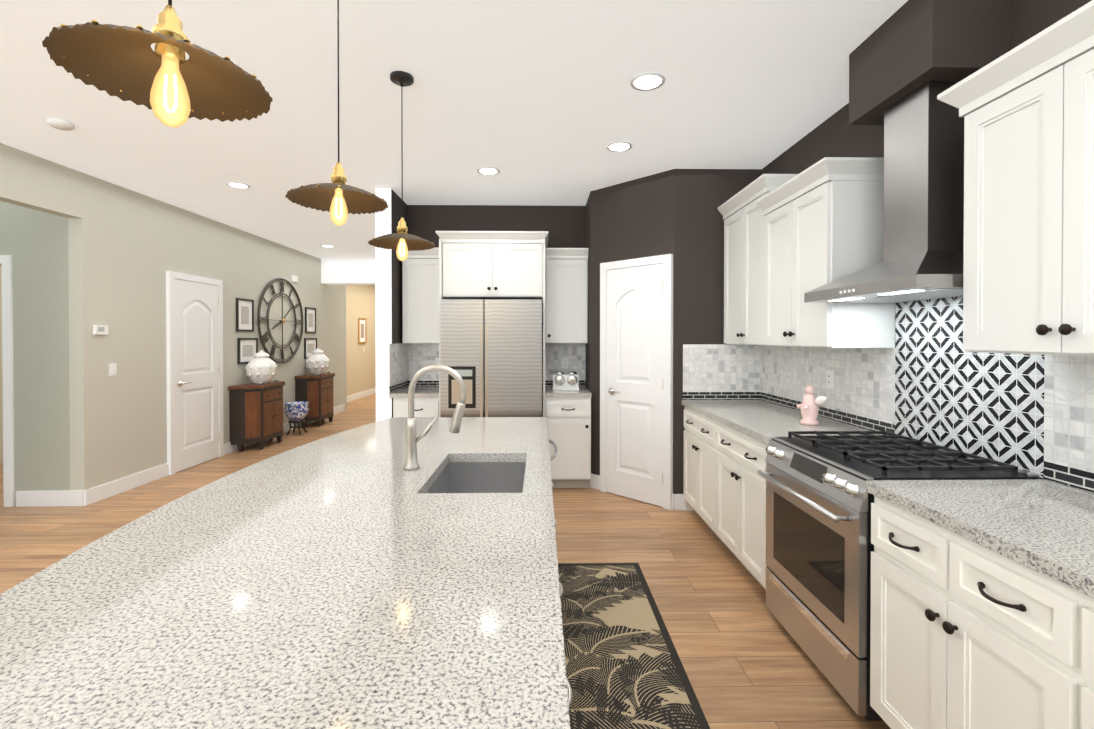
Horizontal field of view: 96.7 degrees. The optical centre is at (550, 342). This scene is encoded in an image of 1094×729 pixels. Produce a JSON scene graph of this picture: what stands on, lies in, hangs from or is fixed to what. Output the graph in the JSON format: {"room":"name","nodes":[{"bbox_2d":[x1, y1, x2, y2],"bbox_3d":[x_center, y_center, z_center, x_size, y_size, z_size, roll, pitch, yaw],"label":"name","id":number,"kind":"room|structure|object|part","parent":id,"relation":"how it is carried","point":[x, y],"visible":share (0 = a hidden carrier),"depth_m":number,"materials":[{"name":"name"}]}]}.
{"room":"kitchen","nodes":[
{"label":"kitchen","id":0,"kind":"room"},
{"bbox_2d":[0,201,69,505],"bbox_3d":[-5.354,-0.022,4.196,2.480,2.850,0.120,0,0,-1],"label":"wall","id":1,"kind":"structure","parent":0,"point":[33,243],"depth_m":4.14,"materials":[{"name":"grey paint"}]},
{"bbox_2d":[0,255,13,506],"bbox_3d":[-5.074,0.333,4.195,0.980,2.140,0.138,0,0,-1],"label":"door frame","id":2,"kind":"structure","parent":1,"relation":"attached to","point":[7,373],"depth_m":4.14,"materials":[{"name":"white wood"}]},
{"bbox_2d":[0,143,346,490],"bbox_3d":[-4.198,-0.014,3.138,0.450,2.850,13.320,0,0,-1],"label":"wall","id":3,"kind":"structure","parent":0,"point":[127,249],"depth_m":4.72,"materials":[{"name":"beige paint"}]},
{"bbox_2d":[93,325,107,333],"bbox_3d":[-3.981,-0.108,4.312,0.028,0.080,0.120,0,0,-1],"label":"thermostat","id":4,"kind":"object","parent":3,"relation":"attached to","point":[100,329],"visible":0.96,"depth_m":4.29,"materials":[{"name":"white plastic"}]},
{"bbox_2d":[109,363,116,375],"bbox_3d":[-3.992,0.251,4.444,0.010,0.116,0.072,0,0,-1],"label":"light switch","id":5,"kind":"object","parent":3,"relation":"attached to","point":[112,369],"visible":1,"depth_m":4.44,"materials":[{"name":"white plastic"}]},
{"bbox_2d":[166,271,223,474],"bbox_3d":[-3.999,0.324,5.510,0.040,2.138,0.846,0,0,-1],"label":"door frame","id":6,"kind":"structure","parent":3,"relation":"attached to","point":[171,276],"depth_m":5.13,"materials":[{"name":"white wood"}]},
{"bbox_2d":[175,279,219,471],"bbox_3d":[-3.972,0.355,5.519,0.090,2.059,0.721,0,0,-1],"label":"door leaf","id":7,"kind":"structure","parent":3,"relation":"in","point":[197,368],"depth_m":5.49,"materials":[{"name":"white painted wood"},{"name":"brushed nickel"}]},
{"bbox_2d":[236,298,253,331],"bbox_3d":[-4.024,-0.354,6.420,0.023,0.430,0.360,0,0,-1],"label":"picture frame","id":8,"kind":"object","parent":3,"relation":"attached to","point":[244,315],"visible":0.94,"depth_m":6.41,"materials":[{"name":"black"}]},
{"bbox_2d":[237,338,257,363],"bbox_3d":[-4.025,0.116,6.483,0.023,0.340,0.420,0,0,-1],"label":"picture frame","id":9,"kind":"object","parent":3,"relation":"attached to","point":[247,349],"visible":0.85,"depth_m":6.45,"materials":[{"name":"black"}]},
{"bbox_2d":[257,278,302,362],"bbox_3d":[-4.017,-0.321,7.310,0.041,1.276,1.276,0,0,-1],"label":"wall clock","id":10,"kind":"object","parent":3,"relation":"attached to","point":[295,336],"visible":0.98,"depth_m":7.26,"materials":[{"name":"grey metal"}]},
{"bbox_2d":[291,275,297,282],"bbox_3d":[-4.052,-1.004,7.715,0.019,0.100,0.180,0,0,-1],"label":"wall sensor","id":11,"kind":"object","parent":3,"relation":"attached to","point":[294,278],"visible":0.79,"depth_m":7.69,"materials":[{"name":"white plastic"}]},
{"bbox_2d":[305,307,315,332],"bbox_3d":[-4.059,-0.368,8.249,0.023,0.430,0.360,0,0,-1],"label":"picture frame","id":12,"kind":"object","parent":3,"relation":"attached to","point":[310,320],"visible":1,"depth_m":8.24,"materials":[{"name":"black"}]},
{"bbox_2d":[304,338,316,358],"bbox_3d":[-4.059,0.102,8.253,0.023,0.340,0.420,0,0,-1],"label":"picture frame","id":13,"kind":"object","parent":3,"relation":"attached to","point":[310,345],"visible":0.75,"depth_m":8.21,"materials":[{"name":"black"}]},
{"bbox_2d":[16,388,684,509],"bbox_3d":[-2.697,1.329,5.318,7.595,0.130,17.200,0,0,-1],"label":"baseboard","id":14,"kind":"structure","parent":3,"relation":"attached to","point":[65,498],"depth_m":4.29,"materials":[{"name":"white wood"}]},
{"bbox_2d":[321,259,374,284],"bbox_3d":[-2.909,-1.267,8.820,2.350,0.430,0.250,0,0,-1],"label":"header beam","id":15,"kind":"structure","parent":0,"point":[347,271],"depth_m":8.68,"materials":[{"name":"white paint"}]},
{"bbox_2d":[346,285,375,395],"bbox_3d":[-4.652,-0.080,11.821,0.120,2.850,4.300,0,0,-1],"label":"wall","id":16,"kind":"structure","parent":0,"point":[361,364],"depth_m":11.75,"materials":[{"name":"beige paint"}]},
{"bbox_2d":[358,318,366,343],"bbox_3d":[-4.580,-0.275,11.871,0.023,0.620,0.500,0,0,-1],"label":"framed picture","id":17,"kind":"object","parent":16,"relation":"attached to","point":[362,330],"visible":1,"depth_m":11.87,"materials":[{"name":"gold metal"}]},
{"bbox_2d":[375,188,407,421],"bbox_3d":[-1.667,-0.060,9.264,0.150,2.850,9.330,0,0,-1],"label":"wall","id":18,"kind":"structure","parent":0,"point":[388,297],"depth_m":4.60,"materials":[{"name":"white paint"}]},
{"bbox_2d":[0,393,890,728],"bbox_3d":[-2.314,1.425,5.276,8.600,0.060,17.500,0,0,-1],"label":"floor","id":19,"kind":"structure","parent":0,"point":[746,659],"depth_m":3.10,"materials":[{"name":"brown wood"}]},
{"bbox_2d":[228,381,284,451],"bbox_3d":[-3.853,0.968,6.493,0.362,0.835,0.810,0,0,-1],"label":"cabinet","id":20,"kind":"object","parent":19,"relation":"on","point":[255,413],"visible":1,"depth_m":6.20,"materials":[{"name":"brown wood"}]},
{"bbox_2d":[245,350,276,383],"bbox_3d":[-3.848,0.327,6.488,0.376,0.445,0.371,0,0,-1],"label":"ginger jar","id":21,"kind":"object","parent":20,"relation":"on","point":[261,366],"visible":1,"depth_m":6.38,"materials":[{"name":"white ceramic"}]},
{"bbox_2d":[0,421,571,728],"bbox_3d":[-0.466,0.984,1.368,1.075,0.880,3.620,0,0,-1],"label":"kitchen island","id":22,"kind":"object","parent":19,"relation":"on","point":[397,573],"depth_m":0.91,"materials":[{"name":"stone"}]},
{"bbox_2d":[284,401,308,434],"bbox_3d":[-3.814,1.150,7.325,0.330,0.475,0.330,0,0,-1],"label":"planter","id":23,"kind":"object","parent":19,"relation":"on","point":[296,412],"visible":0.98,"depth_m":7.23,"materials":[{"name":"blue ceramic"}]},
{"bbox_2d":[294,373,334,427],"bbox_3d":[-3.885,0.956,8.133,0.362,0.835,0.810,0,0,-1],"label":"cabinet","id":24,"kind":"object","parent":19,"relation":"on","point":[315,392],"visible":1,"depth_m":7.85,"materials":[{"name":"brown wood"}]},
{"bbox_2d":[306,348,329,374],"bbox_3d":[-3.880,0.314,8.128,0.376,0.445,0.371,0,0,-1],"label":"ginger jar","id":25,"kind":"object","parent":24,"relation":"on","point":[317,360],"visible":1,"depth_m":8.02,"materials":[{"name":"white ceramic"}]},
{"bbox_2d":[389,395,440,417],"bbox_3d":[-1.258,0.958,4.861,0.435,0.880,0.637,0,0,-1],"label":"base cabinet","id":26,"kind":"object","parent":19,"relation":"on","point":[424,405],"depth_m":4.54,"materials":[{"name":"white wood"}]},
{"bbox_2d":[389,387,439,394],"bbox_3d":[-1.272,0.498,4.855,0.462,0.040,0.642,0,0,-1],"label":"countertop","id":27,"kind":"structure","parent":26,"relation":"on","point":[418,390],"depth_m":4.71,"materials":[{"name":"grey stone"}]},
{"bbox_2d":[440,299,541,416],"bbox_3d":[-0.545,0.497,4.799,0.926,1.778,0.750,0,0,-1],"label":"fridge","id":28,"kind":"object","parent":19,"relation":"on","point":[491,352],"visible":0.65,"depth_m":4.43,"materials":[{"name":"grey metal"}]},
{"bbox_2d":[545,395,590,487],"bbox_3d":[0.164,0.958,4.889,0.430,0.880,0.637,0,0,-1],"label":"base cabinet","id":29,"kind":"object","parent":19,"relation":"on","point":[568,416],"depth_m":4.58,"materials":[{"name":"white wood"}]},
{"bbox_2d":[545,387,590,394],"bbox_3d":[0.165,0.498,4.883,0.432,0.040,0.642,0,0,-1],"label":"countertop","id":30,"kind":"structure","parent":29,"relation":"on","point":[548,390],"depth_m":4.63,"materials":[{"name":"grey stone"}]},
{"bbox_2d":[552,371,578,389],"bbox_3d":[0.154,0.382,4.874,0.260,0.188,0.184,0,0,-1],"label":"toaster","id":31,"kind":"object","parent":30,"relation":"on","point":[562,380],"visible":1,"depth_m":4.80,"materials":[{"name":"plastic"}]},
{"bbox_2d":[558,563,709,728],"bbox_3d":[0.284,1.416,1.806,0.600,0.008,2.560,0,0,-1],"label":"rug","id":32,"kind":"object","parent":19,"relation":"on","point":[625,669],"visible":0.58,"depth_m":2.18,"materials":[{"name":"black fabric"}]},
{"bbox_2d":[682,404,709,527],"bbox_3d":[1.444,0.967,3.659,0.662,0.880,0.849,0,0,-1],"label":"base cabinet","id":33,"kind":"object","parent":19,"relation":"on","point":[696,451],"depth_m":3.70,"materials":[{"name":"white wood"}]},
{"bbox_2d":[710,416,769,589],"bbox_3d":[1.458,0.972,2.956,0.662,0.880,0.822,0,0,-1],"label":"base cabinet","id":34,"kind":"object","parent":19,"relation":"on","point":[737,492],"depth_m":2.90,"materials":[{"name":"white wood"}]},
{"bbox_2d":[682,400,882,443],"bbox_3d":[1.449,0.510,3.307,0.667,0.040,1.546,0,0,-1],"label":"countertop","id":35,"kind":"structure","parent":34,"relation":"on","point":[765,420],"depth_m":3.13,"materials":[{"name":"grey stone"}]},
{"bbox_2d":[796,385,826,425],"bbox_3d":[1.552,0.374,2.913,0.111,0.233,0.224,0,0,-1],"label":"figurine","id":36,"kind":"object","parent":35,"relation":"on","point":[808,405],"visible":1,"depth_m":2.88,"materials":[{"name":"pink ceramic"}]},
{"bbox_2d":[757,431,1038,720],"bbox_3d":[1.421,0.922,2.155,0.732,0.923,0.744,0,0,-1],"label":"range","id":37,"kind":"object","parent":19,"relation":"on","point":[819,545],"visible":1,"depth_m":2.00,"materials":[{"name":"silver metal"}]},
{"bbox_2d":[866,488,1029,728],"bbox_3d":[1.488,0.984,1.393,0.662,0.880,0.747,0,0,-1],"label":"base cabinet","id":38,"kind":"object","parent":19,"relation":"on","point":[982,604],"depth_m":1.43,"materials":[{"name":"white wood"}]},
{"bbox_2d":[866,480,1093,591],"bbox_3d":[1.503,0.530,0.532,0.667,0.040,2.479,0,0,-1],"label":"countertop","id":39,"kind":"structure","parent":38,"relation":"on","point":[1049,524],"depth_m":1.43,"materials":[{"name":"grey stone"}]},
{"bbox_2d":[1030,564,1093,728],"bbox_3d":[1.501,0.989,0.747,0.662,0.880,0.814,0,0,-1],"label":"base cabinet","id":40,"kind":"object","parent":19,"relation":"on","point":[1061,611],"depth_m":1.11,"materials":[{"name":"white wood"}]},
{"bbox_2d":[0,0,907,258],"bbox_3d":[-2.314,-1.485,5.254,8.600,0.060,17.500,0,0,-1],"label":"ceiling","id":41,"kind":"structure","parent":0,"point":[539,102],"depth_m":2.88,"materials":[{"name":"white paint"}]},
{"bbox_2d":[47,118,74,130],"bbox_3d":[-3.204,-1.421,3.187,0.130,0.036,0.130,0,0,-1],"label":"smoke detector","id":42,"kind":"object","parent":41,"relation":"attached to","point":[60,124],"visible":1,"depth_m":3.16,"materials":[{"name":"white plastic"}]},
{"bbox_2d":[42,0,271,127],"bbox_3d":[-0.750,-0.924,0.958,0.352,0.996,0.352,0,0,-1],"label":"pendant light","id":43,"kind":"object","parent":41,"relation":"hanging from","point":[167,83],"visible":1,"depth_m":0.96,"materials":[{"name":"brown metal"}]},
{"bbox_3d":[-0.750,-0.493,0.961,0.064,0.135,0.064,0,0,-1],"label":"bulb","id":44,"kind":"part","parent":43,"relation":"part of","materials":[{"name":"yellow glass"}]},
{"bbox_2d":[226,182,249,188],"bbox_3d":[-2.879,-1.446,4.493,0.190,0.006,0.190,0,0,-1],"label":"recessed light","id":45,"kind":"object","parent":41,"relation":"in","point":[238,185],"visible":1,"depth_m":4.50,"materials":[{"name":"white"}]},
{"bbox_2d":[285,0,387,225],"bbox_3d":[-0.786,-0.930,1.808,0.352,0.996,0.352,0,0,-1],"label":"pendant light","id":46,"kind":"object","parent":41,"relation":"hanging from","point":[338,199],"visible":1,"depth_m":1.81,"materials":[{"name":"brown metal"}]},
{"bbox_3d":[-0.786,-0.500,1.811,0.064,0.135,0.064,0,0,-1],"label":"bulb","id":47,"kind":"part","parent":46,"relation":"part of","materials":[{"name":"yellow glass"}]},
{"bbox_2d":[368,71,434,260],"bbox_3d":[-0.803,-0.936,2.637,0.352,0.996,0.352,0,0,-1],"label":"pendant light","id":48,"kind":"object","parent":41,"relation":"hanging from","point":[402,242],"visible":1,"depth_m":2.63,"materials":[{"name":"brown metal"}]},
{"bbox_3d":[-0.803,-0.506,2.641,0.064,0.135,0.064,0,0,-1],"label":"bulb","id":49,"kind":"part","parent":48,"relation":"part of","materials":[{"name":"yellow glass"}]},
{"bbox_2d":[477,167,499,174],"bbox_3d":[-0.521,-1.443,4.109,0.190,0.006,0.190,0,0,-1],"label":"recessed light","id":50,"kind":"object","parent":41,"relation":"in","point":[488,170],"visible":1,"depth_m":4.11,"materials":[{"name":"white"}]},
{"bbox_2d":[606,141,631,151],"bbox_3d":[0.509,-1.439,3.589,0.190,0.006,0.190,0,0,-1],"label":"recessed light","id":51,"kind":"object","parent":41,"relation":"in","point":[620,146],"visible":1,"depth_m":3.58,"materials":[{"name":"white"}]},
{"bbox_2d":[630,72,664,90],"bbox_3d":[0.537,-1.432,2.680,0.190,0.006,0.190,0,0,-1],"label":"recessed light","id":52,"kind":"object","parent":41,"relation":"in","point":[647,81],"visible":1,"depth_m":2.68,"materials":[{"name":"white"}]},
{"bbox_2d":[408,205,585,416],"bbox_3d":[-0.583,-0.030,5.249,2.160,2.850,0.120,0,0,-1],"label":"wall","id":53,"kind":"structure","parent":0,"point":[564,226],"depth_m":5.18,"materials":[{"name":"brown paint"}]},
{"bbox_2d":[402,247,440,342],"bbox_3d":[-1.261,-0.453,5.006,0.435,0.930,0.327,0,0,-1],"label":"upper cabinet","id":54,"kind":"object","parent":53,"relation":"attached to","point":[421,271],"depth_m":4.85,"materials":[{"name":"white wood"}]},
{"bbox_2d":[389,343,585,392],"bbox_3d":[-0.561,0.245,4.871,1.890,0.463,0.640,0,0,-1],"label":"backsplash","id":55,"kind":"structure","parent":53,"relation":"attached to","point":[408,362],"depth_m":5.17,"materials":[{"name":"tile"}]},
{"bbox_2d":[562,358,567,368],"bbox_3d":[0.158,0.225,5.195,0.072,0.116,0.008,0,0,-1],"label":"electrical outlet","id":56,"kind":"object","parent":55,"relation":"attached to","point":[564,363],"visible":1,"depth_m":5.19,"materials":[{"name":"white plastic"}]},
{"bbox_2d":[441,231,544,302],"bbox_3d":[-0.546,-0.722,4.873,0.944,0.590,0.617,0,0,-1],"label":"upper cabinet","id":57,"kind":"object","parent":53,"relation":"attached to","point":[484,265],"depth_m":4.57,"materials":[{"name":"white wood"}]},
{"bbox_2d":[545,247,588,342],"bbox_3d":[0.161,-0.453,5.034,0.430,0.930,0.327,0,0,-1],"label":"upper cabinet","id":58,"kind":"object","parent":53,"relation":"attached to","point":[566,269],"depth_m":4.88,"materials":[{"name":"white wood"}]},
{"bbox_2d":[585,194,589,390],"bbox_3d":[0.443,-0.028,4.954,0.120,2.850,0.510,0,0,-1],"label":"wall","id":59,"kind":"structure","parent":0,"point":[587,386],"depth_m":4.88,"materials":[{"name":"brown paint"}]},
{"bbox_2d":[590,169,674,493],"bbox_3d":[0.755,-0.024,4.427,0.905,2.850,0.120,0,1,44],"label":"wall","id":60,"kind":"structure","parent":0,"point":[633,219],"depth_m":4.42,"materials":[{"name":"brown paint"}]},
{"bbox_2d":[590,474,673,509],"bbox_3d":[0.709,1.336,4.389,0.905,0.130,0.015,0,1,44],"label":"baseboard","id":61,"kind":"structure","parent":60,"relation":"attached to","point":[595,481],"depth_m":4.64,"materials":[{"name":"white wood"}]},
{"bbox_2d":[606,263,663,506],"bbox_3d":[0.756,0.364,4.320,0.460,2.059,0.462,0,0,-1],"label":"pantry door","id":62,"kind":"structure","parent":60,"relation":"in","point":[634,375],"depth_m":4.31,"materials":[{"name":"white paint"},{"name":"wood"},{"name":"brushed nickel"}]},
{"bbox_2d":[600,254,672,509],"bbox_3d":[0.749,0.333,4.325,0.743,2.138,0.040,0,1,44],"label":"door frame","id":63,"kind":"structure","parent":60,"relation":"attached to","point":[666,260],"depth_m":4.09,"materials":[{"name":"white wood"}]},
{"bbox_2d":[674,169,761,493],"bbox_3d":[1.404,-0.022,4.138,0.730,2.850,0.120,0,0,-1],"label":"wall","id":64,"kind":"structure","parent":0,"point":[702,196],"depth_m":4.07,"materials":[{"name":"brown paint"}]},
{"bbox_2d":[683,344,760,399],"bbox_3d":[1.437,0.251,4.077,0.654,0.463,0.006,0,0,-1],"label":"backsplash","id":65,"kind":"structure","parent":64,"relation":"attached to","point":[721,372],"depth_m":4.07,"materials":[{"name":"grey tile"}]},
{"bbox_2d":[762,0,1091,486],"bbox_3d":[1.901,0.006,0.402,0.120,2.850,7.610,0,0,-1],"label":"wall","id":66,"kind":"structure","parent":0,"point":[836,134],"depth_m":2.84,"materials":[{"name":"brown paint"}]},
{"bbox_2d":[718,172,805,345],"bbox_3d":[1.600,-0.538,3.625,0.352,1.120,0.844,0,0,-1],"label":"upper cabinet","id":67,"kind":"object","parent":66,"relation":"attached to","point":[744,217],"depth_m":3.58,"materials":[{"name":"white wood"}]},
{"bbox_2d":[766,160,894,347],"bbox_3d":[1.614,-0.450,2.899,0.352,0.955,0.738,0,0,-1],"label":"upper cabinet","id":68,"kind":"object","parent":66,"relation":"attached to","point":[826,226],"depth_m":2.54,"materials":[{"name":"white wood"}]},
{"bbox_2d":[804,81,963,302],"bbox_3d":[1.560,-0.640,2.146,0.479,0.882,0.750,0,0,-1],"label":"range hood","id":69,"kind":"object","parent":66,"relation":"attached to","point":[923,192],"visible":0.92,"depth_m":2.03,"materials":[{"name":"silver metal"}]},
{"bbox_2d":[760,296,1093,491],"bbox_3d":[1.813,0.101,1.691,0.006,0.799,4.790,0,0,-1],"label":"backsplash","id":70,"kind":"structure","parent":66,"relation":"attached to","point":[928,378],"depth_m":2.18,"materials":[{"name":"tile"}]},
{"bbox_2d":[826,370,833,388],"bbox_3d":[1.778,0.236,3.096,0.008,0.116,0.072,0,0,-1],"label":"electrical outlet","id":71,"kind":"object","parent":70,"relation":"attached to","point":[829,378],"visible":1,"depth_m":3.09,"materials":[{"name":"white plastic"}]},
{"bbox_2d":[849,0,1010,124],"bbox_3d":[1.652,-1.257,2.173,0.310,0.350,0.520,0,0,-1],"label":"soffit","id":72,"kind":"object","parent":66,"relation":"attached to","point":[906,48],"visible":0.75,"depth_m":1.98,"materials":[{"name":"brown paint"}]},
{"bbox_2d":[954,8,1093,355],"bbox_3d":[1.656,-0.429,1.388,0.327,0.935,0.747,0,0,-1],"label":"upper cabinet","id":73,"kind":"object","parent":66,"relation":"attached to","point":[1028,268],"depth_m":1.51,"materials":[{"name":"white wood"}]}
]}

